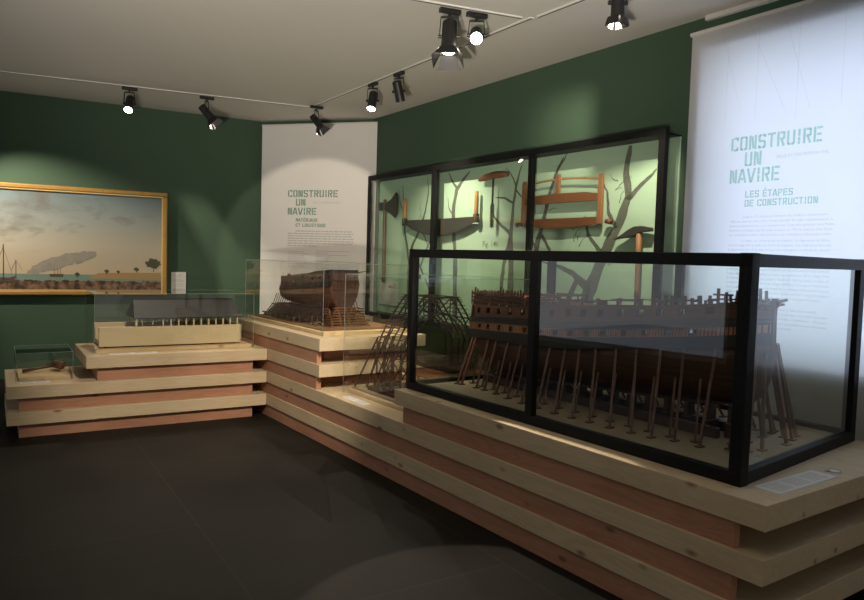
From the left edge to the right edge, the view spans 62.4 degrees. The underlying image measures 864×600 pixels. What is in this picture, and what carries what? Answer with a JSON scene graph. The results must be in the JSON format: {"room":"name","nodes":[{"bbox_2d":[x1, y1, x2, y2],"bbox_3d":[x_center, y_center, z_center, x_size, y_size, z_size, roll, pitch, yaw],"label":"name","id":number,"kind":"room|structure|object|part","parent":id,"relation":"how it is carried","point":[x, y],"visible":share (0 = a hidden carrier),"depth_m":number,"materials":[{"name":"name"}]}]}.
{"room":"museum","nodes":[
{"label":"museum","id":0,"kind":"room"},
{"bbox_2d":[0,91,245,378],"bbox_3d":[-4.524,-0.616,7.479,5.050,3.094,0.120,0,4,-28],"label":"wall","id":1,"kind":"structure","parent":0,"point":[45,140],"depth_m":7.96,"materials":[{"name":"green paint"}]},
{"bbox_2d":[0,379,4,388],"bbox_3d":[-4.535,0.883,7.507,5.050,0.100,0.015,0,4,-28],"label":"baseboard","id":2,"kind":"structure","parent":1,"relation":"attached to","point":[2,382],"depth_m":7.50,"materials":[{"name":"black"}]},
{"bbox_2d":[0,182,167,295],"bbox_3d":[-4.321,-0.635,7.489,2.915,1.173,0.048,0,4,-28],"label":"framed painting","id":3,"kind":"object","parent":1,"relation":"attached to","point":[55,240],"visible":0.94,"depth_m":7.75,"materials":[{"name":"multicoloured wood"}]},
{"bbox_2d":[171,272,185,289],"bbox_3d":[-2.947,-0.203,8.290,0.163,0.244,0.008,0,4,-28],"label":"wall label","id":4,"kind":"object","parent":1,"relation":"attached to","point":[178,279],"visible":0.79,"depth_m":8.29,"materials":[{"name":"white paper"}]},
{"bbox_2d":[243,120,263,316],"bbox_3d":[-2.164,-0.620,8.746,0.296,3.094,0.128,0,4,-23],"label":"wall","id":5,"kind":"structure","parent":0,"point":[253,152],"depth_m":8.66,"materials":[{"name":"green paint"}]},
{"bbox_2d":[264,119,373,123],"bbox_3d":[-1.385,-0.589,8.608,1.425,3.094,0.120,3,3,16],"label":"wall","id":6,"kind":"structure","parent":0,"point":[357,120],"depth_m":8.43,"materials":[{"name":"green paint"}]},
{"bbox_2d":[0,0,753,121],"bbox_3d":[-1.744,-1.906,3.576,21.500,0.100,13.500,0,4,-32],"label":"ceiling","id":7,"kind":"structure","parent":0,"point":[295,52],"depth_m":5.46,"materials":[{"name":"white paint"}]},
{"bbox_2d":[0,71,309,107],"bbox_3d":[-3.068,-2.085,6.907,3.881,0.010,0.035,0,4,-24],"label":"track","id":8,"kind":"object","parent":7,"relation":"attached to","point":[0,71],"visible":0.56,"depth_m":7.02,"materials":[{"name":"white metal"}]},
{"bbox_2d":[122,86,136,112],"bbox_3d":[-2.962,-1.954,6.979,0.126,0.254,0.159,3,3,16],"label":"track spotlight","id":9,"kind":"object","parent":8,"relation":"hanging from","point":[130,101],"visible":1,"depth_m":6.96,"materials":[{"name":"black metal"}]},
{"bbox_2d":[199,96,222,129],"bbox_3d":[-2.267,-1.916,7.296,0.250,0.326,0.171,2,3,0],"label":"track spotlight","id":10,"kind":"object","parent":8,"relation":"hanging from","point":[212,119],"visible":1,"depth_m":7.27,"materials":[{"name":"black metal"}]},
{"bbox_3d":[-2.237,-1.828,7.240,0.128,0.066,0.037,-41,-1,6],"label":"barn door","id":11,"kind":"part","parent":10,"relation":"part of","materials":[{"name":"black metal"}]},
{"bbox_3d":[-2.226,-1.835,7.366,0.128,0.066,0.037,-41,-1,6],"label":"barn door","id":12,"kind":"part","parent":10,"relation":"part of","materials":[{"name":"black metal"}]},
{"bbox_2d":[260,122,377,321],"bbox_3d":[-1.370,-0.920,8.460,1.481,2.331,0.025,3,3,16],"label":"banner","id":13,"kind":"object","parent":7,"relation":"hanging from","point":[314,188],"visible":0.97,"depth_m":8.45,"materials":[{"name":"white fabric"}]},
{"bbox_2d":[315,17,533,105],"bbox_3d":[-0.310,-1.960,6.157,0.035,0.010,3.570,0,4,-33],"label":"track","id":14,"kind":"object","parent":7,"relation":"attached to","point":[528,18],"visible":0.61,"depth_m":5.78,"materials":[{"name":"white metal"}]},
{"bbox_2d":[310,105,329,135],"bbox_3d":[-1.202,-1.910,7.592,0.218,0.311,0.148,3,4,20],"label":"track spotlight","id":15,"kind":"object","parent":14,"relation":"hanging from","point":[313,117],"visible":1,"depth_m":7.58,"materials":[{"name":"black metal"}]},
{"bbox_3d":[-1.192,-1.820,7.531,0.115,0.059,0.033,-40,-11,18],"label":"barn door","id":16,"kind":"part","parent":15,"relation":"part of","materials":[{"name":"black metal"}]},
{"bbox_3d":[-1.152,-1.825,7.638,0.115,0.059,0.033,-40,-11,18],"label":"barn door","id":17,"kind":"part","parent":15,"relation":"part of","materials":[{"name":"black metal"}]},
{"bbox_2d":[366,81,378,111],"bbox_3d":[-0.544,-1.856,6.520,0.122,0.255,0.139,2,3,0],"label":"track spotlight","id":18,"kind":"object","parent":14,"relation":"hanging from","point":[373,99],"visible":1,"depth_m":6.50,"materials":[{"name":"black metal"}]},
{"bbox_2d":[392,70,404,102],"bbox_3d":[-0.285,-1.825,6.122,0.119,0.256,0.139,2,3,0],"label":"track spotlight","id":19,"kind":"object","parent":14,"relation":"hanging from","point":[398,91],"visible":1,"depth_m":6.09,"materials":[{"name":"black metal"}]},
{"bbox_2d":[409,0,521,18],"bbox_3d":[0.094,-1.850,4.476,1.056,0.010,0.035,0,4,-22],"label":"track","id":20,"kind":"object","parent":7,"relation":"attached to","point":[421,1],"visible":1,"depth_m":4.53,"materials":[{"name":"white metal"}]},
{"bbox_2d":[431,7,463,69],"bbox_3d":[0.105,-1.660,4.504,0.196,0.373,0.225,2,3,5],"label":"track spotlight","id":21,"kind":"object","parent":20,"relation":"hanging from","point":[449,36],"visible":1,"depth_m":4.52,"materials":[{"name":"black metal"}]},
{"bbox_3d":[0.025,-1.544,4.511,0.044,0.079,0.154,2,-15,5],"label":"barn door","id":22,"kind":"part","parent":21,"relation":"part of","materials":[{"name":"black metal"}]},
{"bbox_3d":[0.095,-1.561,4.430,0.154,0.079,0.044,2,-15,5],"label":"barn door","id":23,"kind":"part","parent":21,"relation":"part of","materials":[{"name":"black metal"}]},
{"bbox_3d":[0.107,-1.522,4.577,0.154,0.087,0.018,2,3,5],"label":"barn door","id":24,"kind":"part","parent":21,"relation":"part of","materials":[{"name":"black metal"}]},
{"bbox_3d":[0.177,-1.539,4.497,0.044,0.079,0.154,2,-15,5],"label":"barn door","id":25,"kind":"part","parent":21,"relation":"part of","materials":[{"name":"black metal"}]},
{"bbox_2d":[466,11,487,45],"bbox_3d":[0.285,-1.737,4.593,0.127,0.220,0.183,3,4,19],"label":"track spotlight","id":26,"kind":"object","parent":20,"relation":"hanging from","point":[476,36],"visible":1,"depth_m":4.57,"materials":[{"name":"black metal"}]},
{"bbox_2d":[537,0,586,17],"bbox_3d":[1.248,-1.778,3.821,0.035,0.010,1.980,-1,4,-34],"label":"track","id":27,"kind":"object","parent":7,"relation":"attached to","point":[573,3],"visible":1,"depth_m":4.46,"materials":[{"name":"white metal"}]},
{"bbox_2d":[605,0,629,29],"bbox_3d":[1.068,-1.687,4.105,0.112,0.216,0.143,-2,5,-45],"label":"track spotlight","id":28,"kind":"object","parent":27,"relation":"hanging from","point":[617,6],"visible":1,"depth_m":4.08,"materials":[{"name":"black metal"}]},
{"bbox_3d":[1.032,-1.607,4.144,0.087,0.050,0.013,-2,5,-45],"label":"barn door","id":29,"kind":"part","parent":28,"relation":"part of","materials":[{"name":"black metal"}]},
{"bbox_3d":[1.033,-1.605,4.074,0.014,0.049,0.087,-2,5,-45],"label":"barn door","id":30,"kind":"part","parent":28,"relation":"part of","materials":[{"name":"black metal"}]},
{"bbox_3d":[1.103,-1.605,4.144,0.013,0.050,0.087,-2,5,-45],"label":"barn door","id":31,"kind":"part","parent":28,"relation":"part of","materials":[{"name":"black metal"}]},
{"bbox_3d":[1.102,-1.603,4.074,0.087,0.049,0.014,-2,5,-45],"label":"barn door","id":32,"kind":"part","parent":28,"relation":"part of","materials":[{"name":"black metal"}]},
{"bbox_2d":[0,388,863,599],"bbox_3d":[-2.100,1.248,4.186,21.500,0.100,12.500,0,4,-32],"label":"floor","id":33,"kind":"structure","parent":0,"point":[254,507],"depth_m":3.88,"materials":[{"name":"grey carpet"}]},
{"bbox_2d":[4,343,266,437],"bbox_3d":[-2.639,0.739,6.413,2.060,0.626,0.910,0,4,-32],"label":"display platform","id":34,"kind":"object","parent":33,"relation":"on","point":[108,392],"visible":0.94,"depth_m":6.04,"materials":[{"name":"brown wood"}]},
{"bbox_2d":[20,380,49,383],"bbox_3d":[-3.175,0.657,5.698,0.210,0.005,0.070,0,4,-32],"label":"label","id":35,"kind":"object","parent":34,"relation":"on","point":[48,380],"visible":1,"depth_m":5.68,"materials":[{"name":"white paper"}]},
{"bbox_2d":[14,344,72,380],"bbox_3d":[-3.286,0.523,6.019,0.413,0.228,0.533,0,4,-32],"label":"glass cover","id":36,"kind":"object","parent":34,"relation":"on","point":[50,373],"visible":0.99,"depth_m":5.96,"materials":[{"name":"glass"}]},
{"bbox_3d":[-3.458,0.527,5.913,0.005,0.222,0.520,0,4,-32],"label":"panel","id":37,"kind":"part","parent":36,"relation":"part of","materials":[{"name":"glass"}]},
{"bbox_3d":[-3.283,0.413,6.013,0.410,0.005,0.530,0,4,-32],"label":"panel","id":38,"kind":"part","parent":36,"relation":"part of","materials":[{"name":"glass"}]},
{"bbox_2d":[22,360,64,372],"bbox_3d":[-3.295,0.559,6.052,0.328,0.082,0.184,0,4,-32],"label":"mallet","id":39,"kind":"object","parent":36,"relation":"in","point":[57,364],"visible":1,"depth_m":6.04,"materials":[{"name":"brown wood"}]},
{"bbox_3d":[-3.311,0.578,6.002,0.032,0.050,0.250,5,5,44],"label":"handle","id":40,"kind":"part","parent":39,"relation":"part of","materials":[{"name":"brown wood"}]},
{"bbox_3d":[-3.289,0.622,6.025,0.370,0.030,0.490,0,4,-32],"label":"board","id":41,"kind":"part","parent":36,"relation":"part of","materials":[{"name":"brown wood"}]},
{"bbox_3d":[-3.114,0.525,6.126,0.005,0.222,0.520,0,4,-32],"label":"panel","id":42,"kind":"part","parent":36,"relation":"part of","materials":[{"name":"glass"}]},
{"bbox_2d":[108,351,157,354],"bbox_3d":[-2.524,0.449,6.023,0.380,0.005,0.065,0,4,-32],"label":"label","id":43,"kind":"object","parent":34,"relation":"on","point":[155,351],"visible":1,"depth_m":6.00,"materials":[{"name":"white paper"}]},
{"bbox_2d":[86,290,253,352],"bbox_3d":[-2.401,0.173,6.552,1.353,0.500,0.633,0,4,-32],"label":"glass cover","id":44,"kind":"object","parent":34,"relation":"on","point":[91,344],"visible":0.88,"depth_m":6.31,"materials":[{"name":"glass"}]},
{"bbox_3d":[-2.973,0.180,6.199,0.005,0.494,0.620,0,4,-32],"label":"panel","id":45,"kind":"part","parent":44,"relation":"part of","materials":[{"name":"glass"}]},
{"bbox_2d":[94,298,241,347],"bbox_3d":[-2.419,0.189,6.545,1.221,0.408,0.475,0,4,-32],"label":"model","id":46,"kind":"object","parent":44,"relation":"in","point":[142,333],"visible":0.91,"depth_m":6.44},
{"bbox_3d":[-2.394,-0.073,6.538,1.350,0.005,0.630,0,4,-32],"label":"panel","id":47,"kind":"part","parent":44,"relation":"part of","materials":[{"name":"glass"}]},
{"bbox_3d":[-2.408,0.408,6.566,1.326,0.030,0.606,0,4,-32],"label":"board","id":48,"kind":"part","parent":44,"relation":"part of","materials":[{"name":"brown wood"}]},
{"bbox_2d":[233,317,863,599],"bbox_3d":[0.171,0.776,5.387,1.420,0.835,5.732,-1,4,-35],"label":"display platform","id":49,"kind":"object","parent":33,"relation":"on","point":[631,527],"visible":0.69,"depth_m":3.39,"materials":[{"name":"brown wood"}]},
{"bbox_2d":[247,315,406,336],"label":"glass cover","id":50,"kind":"object","parent":49,"relation":"on","point":[329,333],"depth_m":6.16,"materials":[{"name":"glass"}]},
{"bbox_2d":[253,270,398,330],"bbox_3d":[-1.053,-0.049,6.831,0.760,0.513,1.600,-1,4,-35],"label":"model","id":51,"kind":"object","parent":50,"relation":"in","point":[306,309],"visible":0.96,"depth_m":6.42},
{"bbox_3d":[-0.776,-0.061,6.364,0.274,0.367,0.008,-1,4,-35],"label":"stern panel","id":52,"kind":"part","parent":51,"relation":"part of","materials":[{"name":"brown wood"}]},
{"bbox_3d":[-1.052,0.224,6.817,0.836,0.030,1.756,-1,4,-35],"label":"board","id":53,"kind":"part","parent":50,"relation":"part of","materials":[{"name":"brown wood"}]},
{"bbox_2d":[264,260,397,270],"label":"glass cover","id":54,"kind":"object","parent":49,"relation":"on","point":[325,262],"depth_m":6.66,"materials":[{"name":"glass"}]},
{"bbox_3d":[-1.035,-0.358,6.783,0.860,0.005,1.780,-1,4,-35],"label":"panel","id":55,"kind":"part","parent":54,"relation":"part of","materials":[{"name":"glass"}]},
{"bbox_2d":[342,396,369,404],"bbox_3d":[-0.571,0.754,5.349,0.070,0.005,0.320,-1,4,-35],"label":"label","id":56,"kind":"object","parent":49,"relation":"on","point":[350,398],"visible":1,"depth_m":5.34,"materials":[{"name":"white paper"}]},
{"bbox_2d":[348,388,402,410],"label":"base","id":57,"kind":"object","parent":49,"relation":"on","point":[375,398],"depth_m":5.34,"materials":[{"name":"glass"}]},
{"bbox_3d":[0.006,0.743,5.605,1.020,0.030,0.900,-1,4,-35],"label":"board","id":58,"kind":"part","parent":57,"relation":"part of","materials":[{"name":"brown wood"}]},
{"bbox_2d":[352,294,494,402],"bbox_3d":[0.014,0.346,5.588,0.960,0.765,0.875,-1,4,-35],"label":"model","id":59,"kind":"object","parent":57,"relation":"in","point":[385,389],"visible":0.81,"depth_m":5.50},
{"bbox_2d":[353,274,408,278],"label":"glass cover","id":60,"kind":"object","parent":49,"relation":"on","point":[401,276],"depth_m":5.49,"materials":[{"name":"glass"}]},
{"bbox_2d":[419,275,529,279],"label":"glass cover","id":61,"kind":"object","parent":49,"relation":"on","point":[432,277],"depth_m":5.49,"materials":[{"name":"glass"}]},
{"bbox_3d":[0.034,-0.179,5.551,1.080,0.005,0.960,-1,4,-35],"label":"panel","id":62,"kind":"part","parent":61,"relation":"part of","materials":[{"name":"glass"}]},
{"bbox_2d":[406,249,863,487],"bbox_3d":[1.058,0.198,4.150,1.300,0.934,2.413,-1,4,-35],"label":"display case","id":63,"kind":"object","parent":49,"relation":"on","point":[736,467],"visible":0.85,"depth_m":3.55,"materials":[{"name":"black metal"}]},
{"bbox_3d":[-0.129,0.127,4.759,0.050,0.934,0.050,-1,4,-35],"label":"corner post","id":64,"kind":"part","parent":63,"relation":"part of","materials":[{"name":"black metal"}]},
{"bbox_3d":[0.373,0.562,5.138,1.300,0.052,0.045,-1,4,-34],"label":"rail","id":65,"kind":"part","parent":63,"relation":"part of","materials":[{"name":"black metal"}]},
{"bbox_3d":[0.399,-0.316,5.087,1.300,0.053,0.045,-1,4,-34],"label":"rail","id":66,"kind":"part","parent":63,"relation":"part of","materials":[{"name":"black metal"}]},
{"bbox_3d":[0.904,0.117,5.462,0.050,0.934,0.050,-1,4,-35],"label":"corner post","id":67,"kind":"part","parent":63,"relation":"part of","materials":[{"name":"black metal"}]},
{"bbox_3d":[0.543,0.644,3.826,0.045,0.052,2.412,-1,4,-36],"label":"rail","id":68,"kind":"part","parent":63,"relation":"part of","materials":[{"name":"black metal"}]},
{"bbox_3d":[0.569,-0.234,3.774,0.045,0.053,2.412,-1,4,-36],"label":"rail","id":69,"kind":"part","parent":63,"relation":"part of","materials":[{"name":"black metal"}]},
{"bbox_2d":[454,287,800,453],"bbox_3d":[1.007,0.255,4.216,0.870,0.741,2.191,-1,4,-35],"label":"model","id":70,"kind":"object","parent":63,"relation":"in","point":[615,354],"visible":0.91,"depth_m":3.81},
{"bbox_3d":[0.384,0.157,5.107,0.285,0.257,0.008,-1,4,-35],"label":"stern panel","id":71,"kind":"part","parent":70,"relation":"part of","materials":[{"name":"brown wood"}]},
{"bbox_3d":[0.981,0.000,4.249,0.337,0.076,0.935,-1,4,-35],"label":"open rail","id":72,"kind":"part","parent":70,"relation":"part of","materials":[{"name":"brown wood"}]},
{"bbox_3d":[1.567,0.257,3.413,0.028,0.537,0.147,-1,4,-35],"label":"stem","id":73,"kind":"part","parent":70,"relation":"part of","materials":[{"name":"brown wood"}]},
{"bbox_3d":[1.046,0.646,4.175,1.170,0.033,2.235,-1,4,-35],"label":"board","id":74,"kind":"part","parent":63,"relation":"part of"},
{"bbox_3d":[1.546,-0.249,4.532,0.045,0.053,2.257,-1,4,-35],"label":"rail","id":75,"kind":"part","parent":63,"relation":"part of","materials":[{"name":"black metal"}]},
{"bbox_3d":[1.246,0.280,2.847,0.055,0.934,0.055,-1,4,-35],"label":"corner post","id":76,"kind":"part","parent":63,"relation":"part of","materials":[{"name":"black metal"}]},
{"bbox_3d":[1.520,0.628,4.583,0.045,0.052,2.257,-1,4,-35],"label":"rail","id":77,"kind":"part","parent":63,"relation":"part of","materials":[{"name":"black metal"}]},
{"bbox_3d":[1.688,0.710,3.269,1.268,0.052,0.045,-1,4,-41],"label":"rail","id":78,"kind":"part","parent":63,"relation":"part of","materials":[{"name":"black metal"}]},
{"bbox_3d":[1.714,-0.168,3.218,1.268,0.053,0.045,-1,4,-41],"label":"rail","id":79,"kind":"part","parent":63,"relation":"part of","materials":[{"name":"black metal"}]},
{"bbox_3d":[2.158,0.259,3.651,0.050,0.934,0.050,-1,4,-35],"label":"corner post","id":80,"kind":"part","parent":63,"relation":"part of","materials":[{"name":"black metal"}]},
{"bbox_2d":[753,470,836,494],"bbox_3d":[1.500,0.748,2.932,0.450,0.005,0.110,-1,4,-35],"label":"label","id":81,"kind":"object","parent":49,"relation":"on","point":[791,483],"visible":1,"depth_m":2.92,"materials":[{"name":"white paper"}]},
{"bbox_2d":[826,469,842,473],"bbox_3d":[1.748,0.745,3.105,0.073,0.005,0.064,3,4,25],"label":"tag","id":82,"kind":"object","parent":49,"relation":"on","point":[835,471],"visible":1,"depth_m":3.09,"materials":[{"name":"white paper"}]},
{"bbox_2d":[373,0,803,374],"bbox_3d":[1.973,-0.255,4.576,0.350,3.094,9.288,-1,4,-33],"label":"wall","id":83,"kind":"structure","parent":0,"point":[642,83],"depth_m":5.75,"materials":[{"name":"green paint"}]},
{"bbox_2d":[365,126,681,332],"bbox_3d":[0.445,-0.481,6.432,0.165,1.570,4.092,-1,4,-33],"label":"case","id":84,"kind":"object","parent":83,"relation":"attached to","point":[640,169],"visible":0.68,"depth_m":5.78,"materials":[{"name":"black metal"}]},
{"bbox_2d":[379,280,397,305],"bbox_3d":[-0.486,-0.081,7.963,0.003,0.272,0.410,-1,4,-33],"label":"paper notice","id":85,"kind":"object","parent":84,"relation":"attached to","point":[388,295],"visible":1,"depth_m":7.96,"materials":[{"name":"white paper"}]},
{"bbox_2d":[379,192,398,281],"bbox_3d":[-0.488,-0.685,7.888,0.042,0.983,0.395,-1,4,-33],"label":"broad axe","id":86,"kind":"object","parent":84,"relation":"attached to","point":[391,206],"visible":1,"depth_m":7.93,"materials":[{"name":"metal"}]},
{"bbox_3d":[-0.532,-0.659,7.955,0.042,0.921,0.057,-1,4,-33],"label":"handle","id":87,"kind":"part","parent":86,"relation":"part of","materials":[{"name":"brown wood"}]},
{"bbox_3d":[-0.477,-1.041,7.867,0.024,0.270,0.395,-1,4,-33],"label":"blade","id":88,"kind":"part","parent":86,"relation":"part of","materials":[{"name":"metal"}]},
{"bbox_3d":[0.422,0.279,6.476,0.164,0.045,4.092,-1,4,-33],"label":"rail","id":89,"kind":"part","parent":84,"relation":"part of","materials":[{"name":"black metal"}]},
{"bbox_2d":[402,191,478,236],"bbox_3d":[0.057,-0.832,7.056,0.042,0.407,1.326,-1,4,-33],"label":"saw","id":90,"kind":"object","parent":84,"relation":"attached to","point":[445,226],"visible":0.92,"depth_m":6.96,"materials":[{"name":"metal"}]},
{"bbox_3d":[-0.289,-0.944,7.582,0.042,0.265,0.044,-1,4,-33],"label":"handle","id":91,"kind":"part","parent":90,"relation":"part of","materials":[{"name":"brown wood"}]},
{"bbox_3d":[0.407,-0.861,6.522,0.042,0.265,0.044,-1,4,-33],"label":"handle","id":92,"kind":"part","parent":90,"relation":"part of","materials":[{"name":"brown wood"}]},
{"bbox_2d":[478,171,508,227],"bbox_3d":[0.536,-0.885,6.325,0.060,0.494,0.403,-1,4,-33],"label":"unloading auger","id":93,"kind":"object","parent":84,"relation":"attached to","point":[493,175],"visible":1,"depth_m":6.31,"materials":[{"name":"brown wood"}]},
{"bbox_3d":[0.542,-1.097,6.312,0.060,0.070,0.403,-1,4,-33],"label":"handle","id":94,"kind":"part","parent":93,"relation":"part of","materials":[{"name":"brown wood"}]},
{"bbox_3d":[0.415,-1.242,6.353,0.040,0.045,4.092,-1,4,-33],"label":"rail","id":95,"kind":"part","parent":84,"relation":"part of","materials":[{"name":"black metal"}]},
{"bbox_3d":[0.467,-1.220,6.389,0.165,0.010,4.092,-1,4,-33],"label":"rail","id":96,"kind":"part","parent":84,"relation":"part of","materials":[{"name":"black metal"}]},
{"bbox_2d":[515,173,612,228],"bbox_3d":[1.014,-0.774,5.598,0.045,0.425,1.055,-1,4,-33],"label":"saw","id":97,"kind":"object","parent":84,"relation":"attached to","point":[558,223],"visible":0.93,"depth_m":5.55,"materials":[{"name":"brown wood"}]},
{"bbox_3d":[0.770,-0.801,5.969,0.026,0.370,0.044,-1,4,-33],"label":"arm","id":98,"kind":"part","parent":97,"relation":"part of","materials":[{"name":"brown wood"}]},
{"bbox_3d":[1.011,-0.937,5.601,0.021,0.047,0.865,-1,4,-33],"label":"twisted cord","id":99,"kind":"part","parent":97,"relation":"part of","materials":[{"name":"beige fabric"}]},
{"bbox_3d":[1.242,-0.745,5.251,0.026,0.370,0.044,-1,4,-33],"label":"arm","id":100,"kind":"part","parent":97,"relation":"part of","materials":[{"name":"brown wood"}]},
{"bbox_2d":[613,226,653,304],"bbox_3d":[1.399,-0.134,5.020,0.044,0.769,0.330,-1,4,-33],"label":"adze","id":101,"kind":"object","parent":84,"relation":"attached to","point":[636,231],"visible":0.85,"depth_m":4.95,"materials":[{"name":"wood"}]},
{"bbox_3d":[1.429,-0.119,4.975,0.042,0.746,0.048,-1,4,-33],"label":"handle","id":102,"kind":"part","parent":101,"relation":"part of","materials":[{"name":"brown wood"}]},
{"bbox_2d":[705,0,777,20],"bbox_3d":[3.077,-1.638,2.527,0.034,0.030,4.840,-1,4,-33],"label":"trim","id":103,"kind":"structure","parent":83,"relation":"attached to","point":[755,3],"depth_m":4.35,"materials":[{"name":"white"}]},
{"bbox_2d":[682,0,863,440],"bbox_3d":[2.233,-0.356,3.787,0.028,2.603,2.160,-1,4,-33],"label":"banner","id":104,"kind":"object","parent":83,"relation":"hanging from","point":[775,160],"visible":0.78,"depth_m":4.07,"materials":[{"name":"white fabric"}]}
]}

